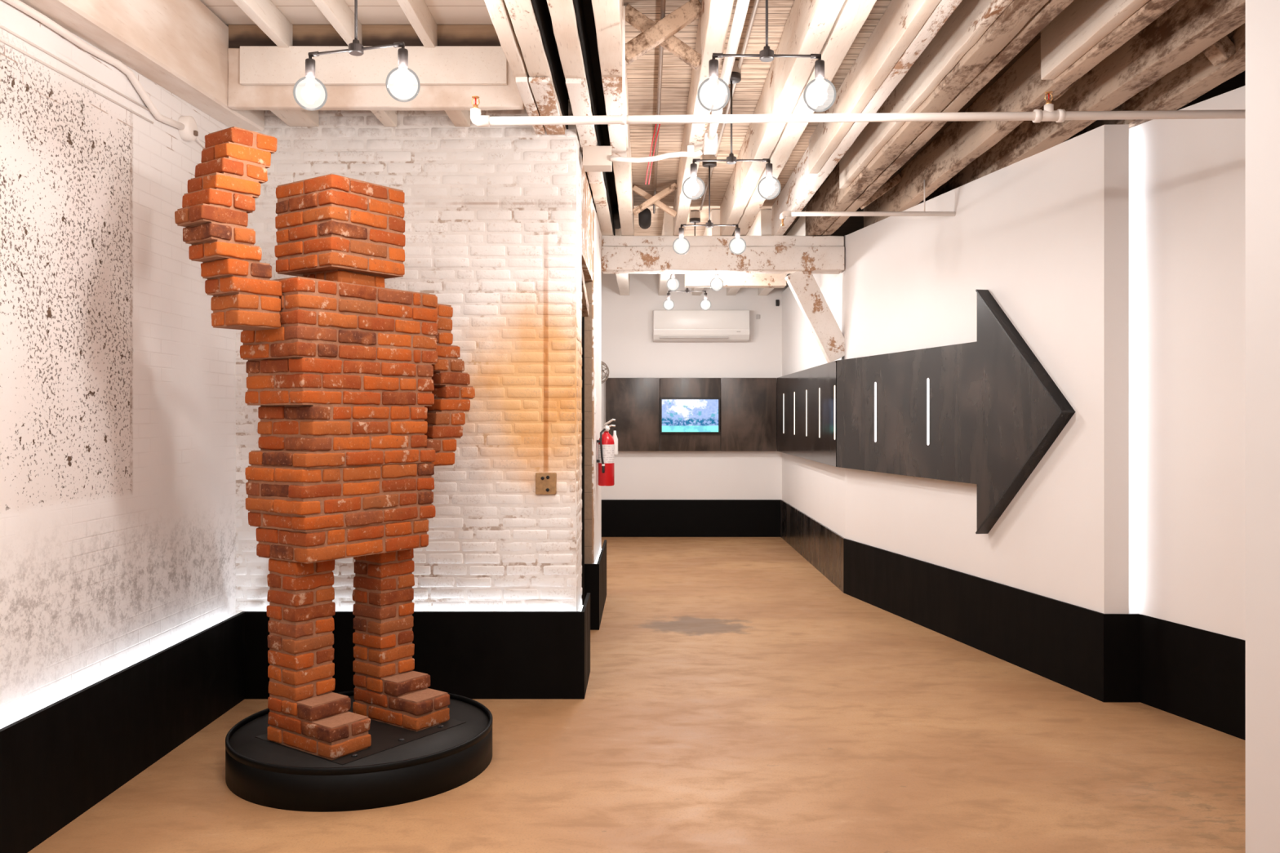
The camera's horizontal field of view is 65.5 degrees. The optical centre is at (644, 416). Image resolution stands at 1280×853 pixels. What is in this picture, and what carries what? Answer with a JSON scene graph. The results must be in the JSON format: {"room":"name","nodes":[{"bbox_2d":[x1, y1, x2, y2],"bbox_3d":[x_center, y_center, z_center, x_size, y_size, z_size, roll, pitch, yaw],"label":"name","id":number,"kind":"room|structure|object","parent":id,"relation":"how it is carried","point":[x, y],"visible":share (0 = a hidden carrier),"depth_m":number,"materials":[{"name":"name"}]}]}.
{"room":"museum","nodes":[
{"label":"museum","id":0,"kind":"room"},
{"bbox_2d":[0,0,235,728],"bbox_3d":[-2.425,-0.230,1.800,0.150,3.660,8.800,0,0,0],"label":"wall","id":1,"kind":"structure","parent":0,"point":[117,382],"depth_m":4.28,"materials":[{"name":"white paint"}]},
{"bbox_2d":[0,24,150,111],"bbox_3d":[-2.347,-1.393,1.875,0.011,0.126,5.750,0,0,0],"label":"cable","id":2,"kind":"object","parent":1,"relation":"attached to","point":[1,25],"visible":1,"depth_m":4.06,"materials":[{"name":"white plastic"}]},
{"bbox_2d":[0,38,154,124],"bbox_3d":[-2.347,-1.343,1.875,0.011,0.126,5.750,0,0,0],"label":"cable","id":3,"kind":"object","parent":1,"relation":"attached to","point":[1,39],"visible":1,"depth_m":4.07,"materials":[{"name":"white plastic"}]},
{"bbox_2d":[3,0,184,129],"bbox_3d":[-2.330,-1.484,2.811,0.031,0.179,4.422,0,0,0],"label":"conduit","id":4,"kind":"object","parent":1,"relation":"attached to","point":[20,5],"visible":1,"depth_m":4.23,"materials":[{"name":"white metal"}]},
{"bbox_2d":[0,611,245,852],"bbox_3d":[-2.272,1.354,1.525,0.020,0.492,8.250,0,0,0],"label":"baseboard","id":5,"kind":"structure","parent":1,"relation":"attached to","point":[59,761],"depth_m":4.20,"materials":[{"name":"black wood"}]},
{"bbox_2d":[20,0,264,130],"bbox_3d":[-2.267,-1.678,1.560,0.163,0.733,8.320,0,0,0],"label":"ceiling beam","id":6,"kind":"structure","parent":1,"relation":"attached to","point":[180,46],"depth_m":4.61,"materials":[{"name":"wood"}]},
{"bbox_2d":[177,115,204,147],"bbox_3d":[-2.320,-1.465,5.229,0.070,0.124,0.442,0,0,0],"label":"junction box","id":7,"kind":"object","parent":1,"relation":"attached to","point":[190,132],"visible":0.91,"depth_m":5.04,"materials":[{"name":"white metal"}]},
{"bbox_2d":[200,0,492,26],"bbox_3d":[-1.525,-2.100,1.850,1.950,0.080,8.900,0,0,0],"label":"ceiling","id":8,"kind":"structure","parent":0,"point":[296,11],"depth_m":5.07,"materials":[{"name":"white wood"}]},
{"bbox_2d":[232,0,292,47],"bbox_3d":[-1.878,-1.989,1.840,0.055,0.144,6.840,0,0,0],"label":"joist","id":9,"kind":"object","parent":8,"relation":"attached to","point":[264,13],"visible":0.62,"depth_m":4.94,"materials":[{"name":"white wood"}]},
{"bbox_2d":[311,0,362,45],"bbox_3d":[-1.512,-1.989,1.840,0.053,0.144,6.842,0,0,0],"label":"joist","id":10,"kind":"object","parent":8,"relation":"attached to","point":[338,13],"visible":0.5,"depth_m":4.91,"materials":[{"name":"white wood"}]},
{"bbox_2d":[293,0,420,111],"bbox_3d":[-1.095,-1.619,3.775,0.522,0.883,0.126,0,0,15],"label":"pendant lamp","id":11,"kind":"object","parent":8,"relation":"hanging from","point":[355,48],"visible":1,"depth_m":3.77,"materials":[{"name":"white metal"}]},
{"bbox_2d":[305,55,315,78],"bbox_3d":[-1.286,-1.347,3.828,0.037,0.085,0.037,0,0,15],"label":"socket","id":12,"kind":"object","parent":11,"relation":"attached to","point":[309,62],"depth_m":3.81,"materials":[{"name":"brown metal"}]},
{"bbox_2d":[397,44,408,68],"bbox_3d":[-0.904,-1.347,3.722,0.037,0.085,0.037,0,0,15],"label":"socket","id":13,"kind":"object","parent":11,"relation":"attached to","point":[402,53],"depth_m":3.71,"materials":[{"name":"brown metal"}]},
{"bbox_2d":[227,24,524,110],"bbox_3d":[-1.412,-1.838,5.232,1.557,0.440,0.100,0,0,0],"label":"header timber","id":14,"kind":"object","parent":8,"relation":"attached to","point":[467,61],"visible":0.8,"depth_m":5.22,"materials":[{"name":"wood"}]},
{"bbox_2d":[396,0,437,47],"bbox_3d":[-1.119,-1.989,1.840,0.056,0.144,6.841,0,0,0],"label":"joist","id":15,"kind":"object","parent":8,"relation":"attached to","point":[417,12],"visible":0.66,"depth_m":4.93,"materials":[{"name":"white wood"}]},
{"bbox_2d":[483,0,568,134],"bbox_3d":[-0.540,-1.838,2.060,0.200,0.458,7.324,0,0,0],"label":"joist","id":16,"kind":"object","parent":8,"relation":"attached to","point":[522,28],"visible":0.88,"depth_m":4.57,"materials":[{"name":"white wood"}]},
{"bbox_2d":[235,99,582,614],"bbox_3d":[-1.394,-0.228,5.958,2.014,3.655,0.490,0,0,0],"label":"brick wall","id":17,"kind":"structure","parent":0,"point":[492,218],"depth_m":5.72,"materials":[{"name":"white brick"}]},
{"bbox_2d":[270,110,318,126],"bbox_3d":[-1.955,-1.755,5.500,0.172,0.193,0.433,0,0,0],"label":"joist","id":18,"kind":"object","parent":17,"relation":"on","point":[291,117],"visible":0.29,"depth_m":5.57,"materials":[{"name":"beige wood"}]},
{"bbox_2d":[370,110,396,126],"bbox_3d":[-1.457,-1.755,5.500,0.078,0.193,0.432,0,0,0],"label":"joist","id":19,"kind":"object","parent":17,"relation":"attached to","point":[387,117],"visible":0.31,"depth_m":5.57,"materials":[{"name":"beige wood"}]},
{"bbox_2d":[244,611,584,699],"bbox_3d":[-1.302,1.354,5.640,1.920,0.492,0.020,0,0,0],"label":"baseboard","id":20,"kind":"structure","parent":17,"relation":"attached to","point":[471,655],"depth_m":5.63,"materials":[{"name":"black wood"}]},
{"bbox_2d":[444,110,471,126],"bbox_3d":[-1.045,-1.755,5.500,0.094,0.192,0.433,0,0,0],"label":"joist","id":21,"kind":"object","parent":17,"relation":"on","point":[459,117],"visible":0.34,"depth_m":5.57,"materials":[{"name":"beige wood"}]},
{"bbox_2d":[535,472,556,494],"bbox_3d":[-0.567,0.386,5.710,0.118,0.126,0.035,0,0,0],"label":"outlet box","id":22,"kind":"object","parent":17,"relation":"attached to","point":[545,482],"visible":1,"depth_m":5.70,"materials":[{"name":"brown metal"}]},
{"bbox_2d":[544,0,618,212],"bbox_3d":[-0.410,-1.870,3.150,0.420,0.100,11.500,0,0,0],"label":"ceiling","id":23,"kind":"structure","parent":0,"point":[588,5],"depth_m":5.25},
{"bbox_2d":[546,0,615,235],"bbox_3d":[-0.333,-1.716,3.789,0.118,0.215,10.783,0,0,0],"label":"joist","id":24,"kind":"object","parent":23,"relation":"attached to","point":[567,16],"visible":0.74,"depth_m":4.88,"materials":[{"name":"beige wood"}]},
{"bbox_2d":[613,207,620,229],"bbox_3d":[-0.250,-1.735,8.750,0.110,0.110,0.400,0,0,0],"label":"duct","id":25,"kind":"object","parent":24,"relation":"attached to","point":[616,221],"visible":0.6,"depth_m":8.55,"materials":[{"name":"black metal"}]},
{"bbox_2d":[582,158,601,564],"bbox_3d":[-0.668,-0.005,7.540,0.564,3.250,2.680,0,0,0],"label":"wall","id":26,"kind":"structure","parent":0,"point":[597,257],"depth_m":7.53,"materials":[{"name":"paint"}]},
{"bbox_2d":[582,267,588,316],"bbox_3d":[-0.430,-0.860,6.729,0.055,0.288,0.957,0,0,0],"label":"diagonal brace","id":27,"kind":"object","parent":26,"relation":"attached to","point":[584,299],"visible":0.41,"depth_m":6.88,"materials":[{"name":"white wood"}]},
{"bbox_2d":[581,592,590,697],"bbox_3d":[-0.352,1.354,5.945,0.020,0.492,0.590,0,0,0],"label":"baseboard","id":28,"kind":"structure","parent":26,"relation":"attached to","point":[586,606],"depth_m":5.92,"materials":[{"name":"black wood"}]},
{"bbox_2d":[594,388,596,413],"bbox_3d":[-0.384,-0.120,7.740,0.017,0.190,0.090,0,0,0],"label":"wall switch","id":29,"kind":"object","parent":26,"relation":"attached to","point":[595,397],"visible":0.98,"depth_m":7.70,"materials":[{"name":"white plastic"}]},
{"bbox_2d":[596,539,606,627],"bbox_3d":[-0.352,1.354,8.195,0.020,0.492,1.450,0,0,0],"label":"baseboard","id":30,"kind":"structure","parent":26,"relation":"attached to","point":[602,561],"depth_m":8.10,"materials":[{"name":"black wood"}]},
{"bbox_2d":[596,418,617,486],"bbox_3d":[-0.308,0.291,8.051,0.179,0.544,0.160,0,0,0],"label":"fire extinguisher","id":31,"kind":"object","parent":26,"relation":"attached to","point":[607,446],"visible":0.88,"depth_m":8.01,"materials":[{"name":"red metal"}]},
{"bbox_2d":[27,537,1245,852],"bbox_3d":[0.750,1.660,5.400,6.900,0.120,16.200,0,0,0],"label":"floor","id":32,"kind":"structure","parent":0,"point":[736,700],"depth_m":4.66,"materials":[{"name":"beige concrete"}]},
{"bbox_2d":[225,690,493,812],"bbox_3d":[-1.303,1.512,4.614,1.182,0.176,1.182,0,0,0],"label":"plinth","id":33,"kind":"object","parent":32,"relation":"on","point":[400,766],"visible":0.72,"depth_m":4.20,"materials":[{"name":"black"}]},
{"bbox_2d":[174,126,475,760],"bbox_3d":[-1.359,0.128,4.598,0.600,2.631,1.518,0,0,35],"label":"statue","id":34,"kind":"object","parent":33,"relation":"on","point":[359,384],"visible":1,"depth_m":4.42,"materials":[{"name":"orange brick"}]},
{"bbox_2d":[584,564,599,630],"bbox_3d":[-0.646,1.354,7.460,0.608,0.492,0.020,0,0,0],"label":"baseboard","id":35,"kind":"object","parent":32,"relation":"on","point":[591,571],"visible":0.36,"depth_m":7.45,"materials":[{"name":"black wood"}]},
{"bbox_2d":[600,270,791,499],"bbox_3d":[0.525,-0.200,13.260,2.950,3.600,0.120,0,0,0],"label":"wall","id":36,"kind":"structure","parent":0,"point":[628,349],"depth_m":13.20,"materials":[{"name":"white paint"}]},
{"bbox_2d":[600,499,780,537],"bbox_3d":[0.475,1.354,13.190,2.650,0.492,0.020,0,0,0],"label":"baseboard","id":37,"kind":"structure","parent":36,"relation":"attached to","point":[620,517],"depth_m":13.18,"materials":[{"name":"black wood"}]},
{"bbox_2d":[605,377,776,451],"bbox_3d":[0.610,-0.022,13.148,2.246,0.964,0.100,0,0,0],"label":"band","id":38,"kind":"object","parent":36,"relation":"attached to","point":[748,406],"visible":0.86,"depth_m":13.10,"materials":[{"name":"black wood"}]},
{"bbox_2d":[659,397,719,434],"bbox_3d":[0.593,-0.006,13.074,0.792,0.476,0.052,0,0,0],"label":"television","id":39,"kind":"object","parent":38,"relation":"attached to","point":[677,415],"visible":1,"depth_m":13.05,"materials":[{"name":"blue glass"}]},
{"bbox_2d":[653,310,749,342],"bbox_3d":[0.738,-1.187,13.072,1.249,0.397,0.257,0,0,0],"label":"air conditioner","id":40,"kind":"object","parent":36,"relation":"attached to","point":[668,326],"visible":1,"depth_m":12.94,"materials":[{"name":"white plastic"}]},
{"bbox_2d":[775,299,779,306],"bbox_3d":[1.757,-1.500,13.190,0.044,0.084,0.030,0,0,0],"label":"wall hook","id":41,"kind":"object","parent":36,"relation":"attached to","point":[777,301],"visible":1,"depth_m":13.18,"materials":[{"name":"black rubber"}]},
{"bbox_2d":[782,235,845,537],"bbox_3d":[1.873,-0.020,11.110,0.115,3.240,4.180,0,0,0],"label":"wall","id":42,"kind":"structure","parent":0,"point":[815,489],"depth_m":10.83,"materials":[{"name":"white paint"}]},
{"bbox_2d":[601,235,844,274],"bbox_3d":[0.704,-1.474,9.107,2.196,0.324,0.272,0,0,0],"label":"crossbeam","id":43,"kind":"object","parent":42,"relation":"attached to","point":[778,254],"visible":0.97,"depth_m":8.98,"materials":[{"name":"white wood"}]},
{"bbox_2d":[785,271,844,363],"bbox_3d":[1.585,-0.930,9.126,0.590,0.884,0.145,0,0,0],"label":"diagonal brace","id":44,"kind":"object","parent":43,"relation":"attached to","point":[802,285],"visible":0.81,"depth_m":9.05,"materials":[{"name":"white wood"}]},
{"bbox_2d":[777,360,836,466],"bbox_3d":[1.773,-0.022,11.072,0.082,0.964,4.055,0,0,0],"label":"band","id":45,"kind":"object","parent":42,"relation":"attached to","point":[806,399],"visible":0.98,"depth_m":10.45,"materials":[{"name":"black wood"}]},
{"bbox_2d":[780,499,844,592],"bbox_3d":[1.806,1.354,11.095,0.018,0.492,4.170,0,0,0],"label":"baseboard","id":46,"kind":"structure","parent":42,"relation":"attached to","point":[822,547],"depth_m":10.51,"materials":[{"name":"wood"}]},
{"bbox_2d":[595,0,1245,255],"bbox_3d":[1.475,-1.965,5.400,4.850,0.070,16.000,0,0,0],"label":"ceiling","id":47,"kind":"structure","parent":0,"point":[642,72],"depth_m":6.06,"materials":[{"name":"beige wood"}]},
{"bbox_2d":[592,0,634,235],"bbox_3d":[-0.154,-1.772,3.790,0.114,0.325,10.784,0,0,0],"label":"joist","id":48,"kind":"object","parent":47,"relation":"attached to","point":[607,13],"visible":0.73,"depth_m":5.00,"materials":[{"name":"beige wood"}]},
{"bbox_2d":[582,146,612,171],"bbox_3d":[-0.285,-1.555,6.025,0.172,0.116,0.170,0,0,0],"label":"junction box","id":49,"kind":"object","parent":48,"relation":"attached to","point":[595,158],"visible":1,"depth_m":5.94,"materials":[{"name":"white metal"}]},
{"bbox_2d":[610,145,702,162],"bbox_3d":[0.070,-1.560,5.919,0.551,0.100,0.061,0,0,0],"label":"conduit","id":50,"kind":"object","parent":49,"relation":"attached to","point":[690,153],"visible":1,"depth_m":5.92,"materials":[{"name":"white metal"}]},
{"bbox_2d":[615,227,629,295],"bbox_3d":[-0.265,-1.765,11.240,0.136,0.336,3.923,0,0,0],"label":"joist","id":51,"kind":"object","parent":47,"relation":"attached to","point":[623,280],"visible":0.29,"depth_m":11.94,"materials":[{"name":"white wood"}]},
{"bbox_2d":[638,208,651,229],"bbox_3d":[0.000,-1.735,8.750,0.110,0.110,0.400,0,0,0],"label":"loudspeaker","id":52,"kind":"object","parent":47,"relation":"attached to","point":[645,215],"visible":0.96,"depth_m":8.55,"materials":[{"name":"black plastic"}]},
{"bbox_2d":[653,0,666,213],"bbox_3d":[0.083,-1.860,3.750,0.022,0.022,10.700,0,0,0],"label":"pipe","id":53,"kind":"object","parent":47,"relation":"attached to","point":[663,2],"visible":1,"depth_m":5.71,"materials":[{"name":"metal"}]},
{"bbox_2d":[644,124,657,184],"bbox_3d":[0.038,-1.730,6.575,0.011,0.228,0.755,0,0,-5],"label":"cord","id":54,"kind":"object","parent":53,"relation":"hanging from","point":[655,124],"visible":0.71,"depth_m":6.56,"materials":[{"name":"plastic"}]},
{"bbox_2d":[648,124,660,184],"bbox_3d":[0.060,-1.730,6.575,0.011,0.228,0.755,0,0,-5],"label":"cord","id":55,"kind":"object","parent":53,"relation":"hanging from","point":[659,124],"visible":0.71,"depth_m":6.55,"materials":[{"name":"red plastic"}]},
{"bbox_2d":[657,211,673,295],"bbox_3d":[0.235,-1.765,11.239,0.117,0.337,3.924,0,0,0],"label":"joist","id":56,"kind":"object","parent":47,"relation":"attached to","point":[668,222],"visible":0.35,"depth_m":9.81,"materials":[{"name":"white wood"}]},
{"bbox_2d":[662,288,711,310],"bbox_3d":[0.470,-1.554,11.080,0.536,0.753,0.126,0,0,0],"label":"pendant lamp","id":57,"kind":"object","parent":47,"relation":"hanging from","point":[686,291],"visible":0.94,"depth_m":11.07,"materials":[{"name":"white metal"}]},
{"bbox_2d":[666,291,670,298],"bbox_3d":[0.265,-1.347,11.080,0.037,0.085,0.037,0,0,0],"label":"socket","id":58,"kind":"object","parent":57,"relation":"attached to","point":[668,294],"depth_m":11.06,"materials":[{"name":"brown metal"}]},
{"bbox_2d":[703,291,706,298],"bbox_3d":[0.675,-1.347,11.080,0.037,0.085,0.037,0,0,0],"label":"socket","id":59,"kind":"object","parent":57,"relation":"attached to","point":[704,294],"depth_m":11.06,"materials":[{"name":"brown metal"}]},
{"bbox_2d":[666,209,723,290],"bbox_3d":[0.470,-1.554,9.360,0.536,0.753,0.126,0,0,0],"label":"pendant lamp","id":60,"kind":"object","parent":47,"relation":"hanging from","point":[694,215],"visible":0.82,"depth_m":9.35,"materials":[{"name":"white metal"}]},
{"bbox_2d":[673,0,733,235],"bbox_3d":[0.307,-1.783,3.790,0.098,0.303,10.780,0,0,0],"label":"joist","id":61,"kind":"object","parent":47,"relation":"attached to","point":[714,20],"visible":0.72,"depth_m":5.07,"materials":[{"name":"white wood"}]},
{"bbox_2d":[632,182,676,215],"bbox_3d":[0.080,-1.778,8.151,0.372,0.261,0.065,0,0,0],"label":"strut","id":62,"kind":"object","parent":61,"relation":"attached to","point":[673,187],"visible":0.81,"depth_m":8.12,"materials":[{"name":"beige wood"}]},
{"bbox_2d":[632,185,676,217],"bbox_3d":[0.081,-1.777,8.229,0.374,0.260,0.054,0,0,0],"label":"strut","id":63,"kind":"object","parent":61,"relation":"attached to","point":[642,193],"visible":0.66,"depth_m":8.21,"materials":[{"name":"beige wood"}]},
{"bbox_2d":[625,4,701,70],"bbox_3d":[0.081,-1.776,4.670,0.385,0.292,0.064,0,0,0],"label":"strut","id":64,"kind":"object","parent":61,"relation":"attached to","point":[682,51],"visible":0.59,"depth_m":4.64,"materials":[{"name":"beige wood"}]},
{"bbox_2d":[625,0,702,63],"bbox_3d":[0.082,-1.783,4.601,0.392,0.291,0.062,0,0,0],"label":"strut","id":65,"kind":"object","parent":61,"relation":"attached to","point":[657,33],"visible":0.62,"depth_m":4.57,"materials":[{"name":"beige wood"}]},
{"bbox_2d":[702,0,750,154],"bbox_3d":[0.383,-1.602,2.158,0.075,0.098,7.515,0,0,0],"label":"joist","id":66,"kind":"object","parent":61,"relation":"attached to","point":[710,139],"visible":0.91,"depth_m":4.59,"materials":[{"name":"white wood"}]},
{"bbox_2d":[691,208,719,295],"bbox_3d":[0.679,-1.765,11.240,0.126,0.337,3.923,0,0,0],"label":"joist","id":67,"kind":"object","parent":47,"relation":"attached to","point":[715,213],"visible":0.19,"depth_m":9.28,"materials":[{"name":"white wood"}]},
{"bbox_2d":[684,273,786,288],"bbox_3d":[0.905,-1.447,10.000,1.013,0.302,0.176,0,0,0],"label":"crossbeam","id":68,"kind":"object","parent":67,"relation":"attached to","point":[691,280],"visible":0.43,"depth_m":9.92,"materials":[{"name":"white wood"}]},
{"bbox_2d":[672,153,746,254],"bbox_3d":[0.470,-1.554,7.250,0.536,0.753,0.126,0,0,0],"label":"pendant lamp","id":69,"kind":"object","parent":47,"relation":"hanging from","point":[705,164],"visible":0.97,"depth_m":7.24,"materials":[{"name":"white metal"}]},
{"bbox_2d":[678,226,684,237],"bbox_3d":[0.265,-1.347,7.250,0.037,0.085,0.037,0,0,0],"label":"socket","id":70,"kind":"object","parent":69,"relation":"attached to","point":[681,230],"depth_m":7.24,"materials":[{"name":"brown metal"}]},
{"bbox_2d":[734,225,740,237],"bbox_3d":[0.675,-1.347,7.250,0.037,0.085,0.037,0,0,0],"label":"socket","id":71,"kind":"object","parent":69,"relation":"attached to","point":[737,230],"depth_m":7.24,"materials":[{"name":"brown metal"}]},
{"bbox_2d":[699,0,759,210],"bbox_3d":[0.510,-1.890,3.750,0.024,0.020,10.700,0,0,0],"label":"conduit","id":72,"kind":"object","parent":47,"relation":"attached to","point":[756,2],"visible":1,"depth_m":5.36,"materials":[{"name":"metal"}]},
{"bbox_2d":[682,59,781,199],"bbox_3d":[0.470,-1.554,5.410,0.536,0.753,0.126,0,0,1],"label":"pendant lamp","id":73,"kind":"object","parent":47,"relation":"hanging from","point":[735,77],"visible":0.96,"depth_m":5.40,"materials":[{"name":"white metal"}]},
{"bbox_2d":[690,160,697,177],"bbox_3d":[0.265,-1.347,5.412,0.037,0.085,0.037,0,0,1],"label":"socket","id":74,"kind":"object","parent":73,"relation":"attached to","point":[693,166],"depth_m":5.40,"materials":[{"name":"brown metal"}]},
{"bbox_2d":[765,160,772,176],"bbox_3d":[0.675,-1.347,5.408,0.037,0.085,0.037,0,0,1],"label":"socket","id":75,"kind":"object","parent":73,"relation":"attached to","point":[768,166],"depth_m":5.39,"materials":[{"name":"brown metal"}]},
{"bbox_2d":[726,208,771,295],"bbox_3d":[1.139,-1.766,11.240,0.126,0.338,3.921,0,0,0],"label":"joist","id":76,"kind":"object","parent":47,"relation":"attached to","point":[762,225],"visible":0.23,"depth_m":9.29,"materials":[{"name":"white wood"}]},
{"bbox_2d":[697,0,836,111],"bbox_3d":[0.470,-1.554,3.840,0.536,0.753,0.126,0,0,-1],"label":"pendant lamp","id":77,"kind":"object","parent":47,"relation":"hanging from","point":[766,55],"visible":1,"depth_m":3.83,"materials":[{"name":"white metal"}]},
{"bbox_2d":[708,55,718,79],"bbox_3d":[0.265,-1.347,3.836,0.037,0.085,0.037,0,0,-1],"label":"socket","id":78,"kind":"object","parent":77,"relation":"attached to","point":[713,63],"depth_m":3.82,"materials":[{"name":"brown metal"}]},
{"bbox_2d":[814,57,824,79],"bbox_3d":[0.675,-1.347,3.844,0.037,0.085,0.037,0,0,-1],"label":"socket","id":79,"kind":"object","parent":77,"relation":"attached to","point":[820,64],"depth_m":3.83,"materials":[{"name":"brown metal"}]},
{"bbox_2d":[758,209,805,295],"bbox_3d":[1.560,-1.766,11.239,0.126,0.335,3.927,0,0,0],"label":"joist","id":80,"kind":"object","parent":47,"relation":"attached to","point":[799,227],"visible":0.2,"depth_m":9.86,"materials":[{"name":"white wood"}]},
{"bbox_2d":[720,0,875,235],"bbox_3d":[0.803,-1.785,3.791,0.232,0.307,10.786,0,0,0],"label":"joist","id":81,"kind":"object","parent":47,"relation":"attached to","point":[828,28],"visible":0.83,"depth_m":5.14,"materials":[{"name":"white wood"}]},
{"bbox_2d":[771,0,962,235],"bbox_3d":[1.175,-1.781,3.791,0.157,0.306,10.784,0,0,0],"label":"joist","id":82,"kind":"object","parent":47,"relation":"attached to","point":[905,28],"visible":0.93,"depth_m":5.07,"materials":[{"name":"white wood"}]},
{"bbox_2d":[805,0,1071,235],"bbox_3d":[1.558,-1.784,5.849,0.272,0.305,6.664,0,0,0],"label":"joist","id":83,"kind":"object","parent":47,"relation":"attached to","point":[980,37],"visible":0.84,"depth_m":5.10,"materials":[{"name":"white wood"}]},
{"bbox_2d":[863,0,1178,227],"bbox_3d":[2.027,-1.782,5.851,0.168,0.301,6.663,0,0,0],"label":"joist","id":84,"kind":"object","parent":47,"relation":"attached to","point":[1085,33],"visible":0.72,"depth_m":5.20,"materials":[{"name":"brown wood"}]},
{"bbox_2d":[860,173,902,208],"bbox_3d":[1.855,-1.769,7.850,0.342,0.264,0.085,0,0,0],"label":"strut","id":85,"kind":"object","parent":84,"relation":"attached to","point":[897,179],"visible":0.69,"depth_m":7.81,"materials":[{"name":"brown wood"}]},
{"bbox_2d":[1052,77,1080,101],"bbox_3d":[2.233,-1.785,5.152,0.292,0.282,0.104,0,0,0],"label":"strut","id":86,"kind":"object","parent":84,"relation":"attached to","point":[1056,97],"visible":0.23,"depth_m":5.10,"materials":[{"name":"brown wood"}]},
{"bbox_2d":[917,0,1245,204],"bbox_3d":[2.430,-1.782,5.850,0.147,0.302,6.663,0,0,0],"label":"joist","id":87,"kind":"object","parent":47,"relation":"attached to","point":[1186,28],"visible":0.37,"depth_m":4.94,"materials":[{"name":"wood"}]},
{"bbox_2d":[1063,22,1245,142],"bbox_3d":[2.775,-1.782,5.850,0.137,0.301,6.665,0,0,0],"label":"joist","id":88,"kind":"object","parent":47,"relation":"attached to","point":[1197,75],"visible":0.1,"depth_m":5.03,"materials":[{"name":"brown wood"}]},
{"bbox_2d":[1202,35,1235,66],"bbox_3d":[2.601,-1.780,4.619,0.256,0.283,0.103,0,0,0],"label":"strut","id":89,"kind":"object","parent":88,"relation":"attached to","point":[1223,49],"visible":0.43,"depth_m":4.57,"materials":[{"name":"brown wood"}]},
{"bbox_2d":[844,124,1104,613],"bbox_3d":[2.247,-0.018,7.317,0.109,3.235,3.525,0,0,-12],"label":"wall","id":90,"kind":"structure","parent":0,"point":[1028,232],"depth_m":6.46,"materials":[{"name":"white paint"}]},
{"bbox_2d":[779,179,955,226],"bbox_3d":[1.605,-1.534,7.160,1.271,0.333,0.042,0,0,0],"label":"pipe","id":91,"kind":"object","parent":90,"relation":"attached to","point":[784,214],"visible":1,"depth_m":7.15,"materials":[{"name":"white metal"}]},
{"bbox_2d":[836,289,1075,533],"bbox_3d":[2.123,-0.030,7.420,0.091,1.650,3.277,0,0,-12],"label":"arrow sign","id":92,"kind":"object","parent":90,"relation":"attached to","point":[985,412],"visible":1,"depth_m":6.92,"materials":[{"name":"metal"}]},
{"bbox_2d":[843,538,1103,702],"bbox_3d":[2.187,1.354,7.293,0.020,0.492,3.533,0,0,-12],"label":"baseboard","id":93,"kind":"structure","parent":90,"relation":"attached to","point":[1059,642],"depth_m":6.71,"materials":[{"name":"black wood"}]},
{"bbox_2d":[1104,124,1128,613],"bbox_3d":[2.643,-0.018,5.600,0.137,3.235,0.040,0,0,0],"label":"wall","id":94,"kind":"structure","parent":0,"point":[1116,135],"depth_m":5.58,"materials":[{"name":"white paint"}]},
{"bbox_2d":[1103,613,1140,702],"bbox_3d":[2.666,1.354,5.574,0.204,0.492,0.018,0,0,0],"label":"baseboard","id":95,"kind":"structure","parent":94,"relation":"attached to","point":[1122,632],"depth_m":5.57,"materials":[{"name":"black wood"}]},
{"bbox_2d":[1128,85,1245,640],"bbox_3d":[3.220,-0.018,4.250,0.104,3.235,3.870,0,0,-17],"label":"wall","id":96,"kind":"structure","parent":0,"point":[1187,177],"depth_m":5.27,"materials":[{"name":"white paint"}]},
{"bbox_2d":[470,5,1245,126],"bbox_3d":[1.238,-1.451,4.130,3.925,0.498,0.053,0,0,0],"label":"pipe","id":97,"kind":"object","parent":96,"relation":"attached to","point":[1048,114],"visible":1,"depth_m":4.12,"materials":[{"name":"white metal"}]},
{"bbox_2d":[1140,614,1245,740],"bbox_3d":[3.254,1.354,3.975,0.026,0.492,3.330,0,0,-17],"label":"baseboard","id":98,"kind":"structure","parent":96,"relation":"attached to","point":[1191,673],"depth_m":5.21,"materials":[{"name":"black wood"}]},
{"bbox_2d":[1245,0,1279,852],"bbox_3d":[2.674,-0.165,2.460,2.453,3.530,0.120,0,0,0],"label":"wall","id":99,"kind":"structure","parent":0,"point":[1262,16],"depth_m":2.40,"materials":[{"name":"white paint"}]},
{"bbox_3d":[-1.370,-0.015,6.865,0.100,3.230,1.330,0,0,0],"label":"wall","id":100,"kind":"structure","parent":0,"visible":0},
{"bbox_2d":[582,316,584,606],"bbox_3d":[-0.886,0.340,7.420,0.868,2.520,0.040,0,0,0],"label":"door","id":101,"kind":"structure","parent":100,"relation":"in","point":[583,317],"depth_m":7.40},
{"bbox_3d":[-0.900,-0.175,11.090,0.100,3.550,4.420,0,0,0],"label":"wall","id":102,"kind":"structure","parent":0,"visible":0},
{"bbox_2d":[600,361,608,383],"bbox_3d":[-0.626,-0.550,12.517,0.366,0.306,0.306,0,0,33],"label":"ball","id":103,"kind":"object","parent":102,"relation":"attached to","point":[606,375],"visible":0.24,"depth_m":12.47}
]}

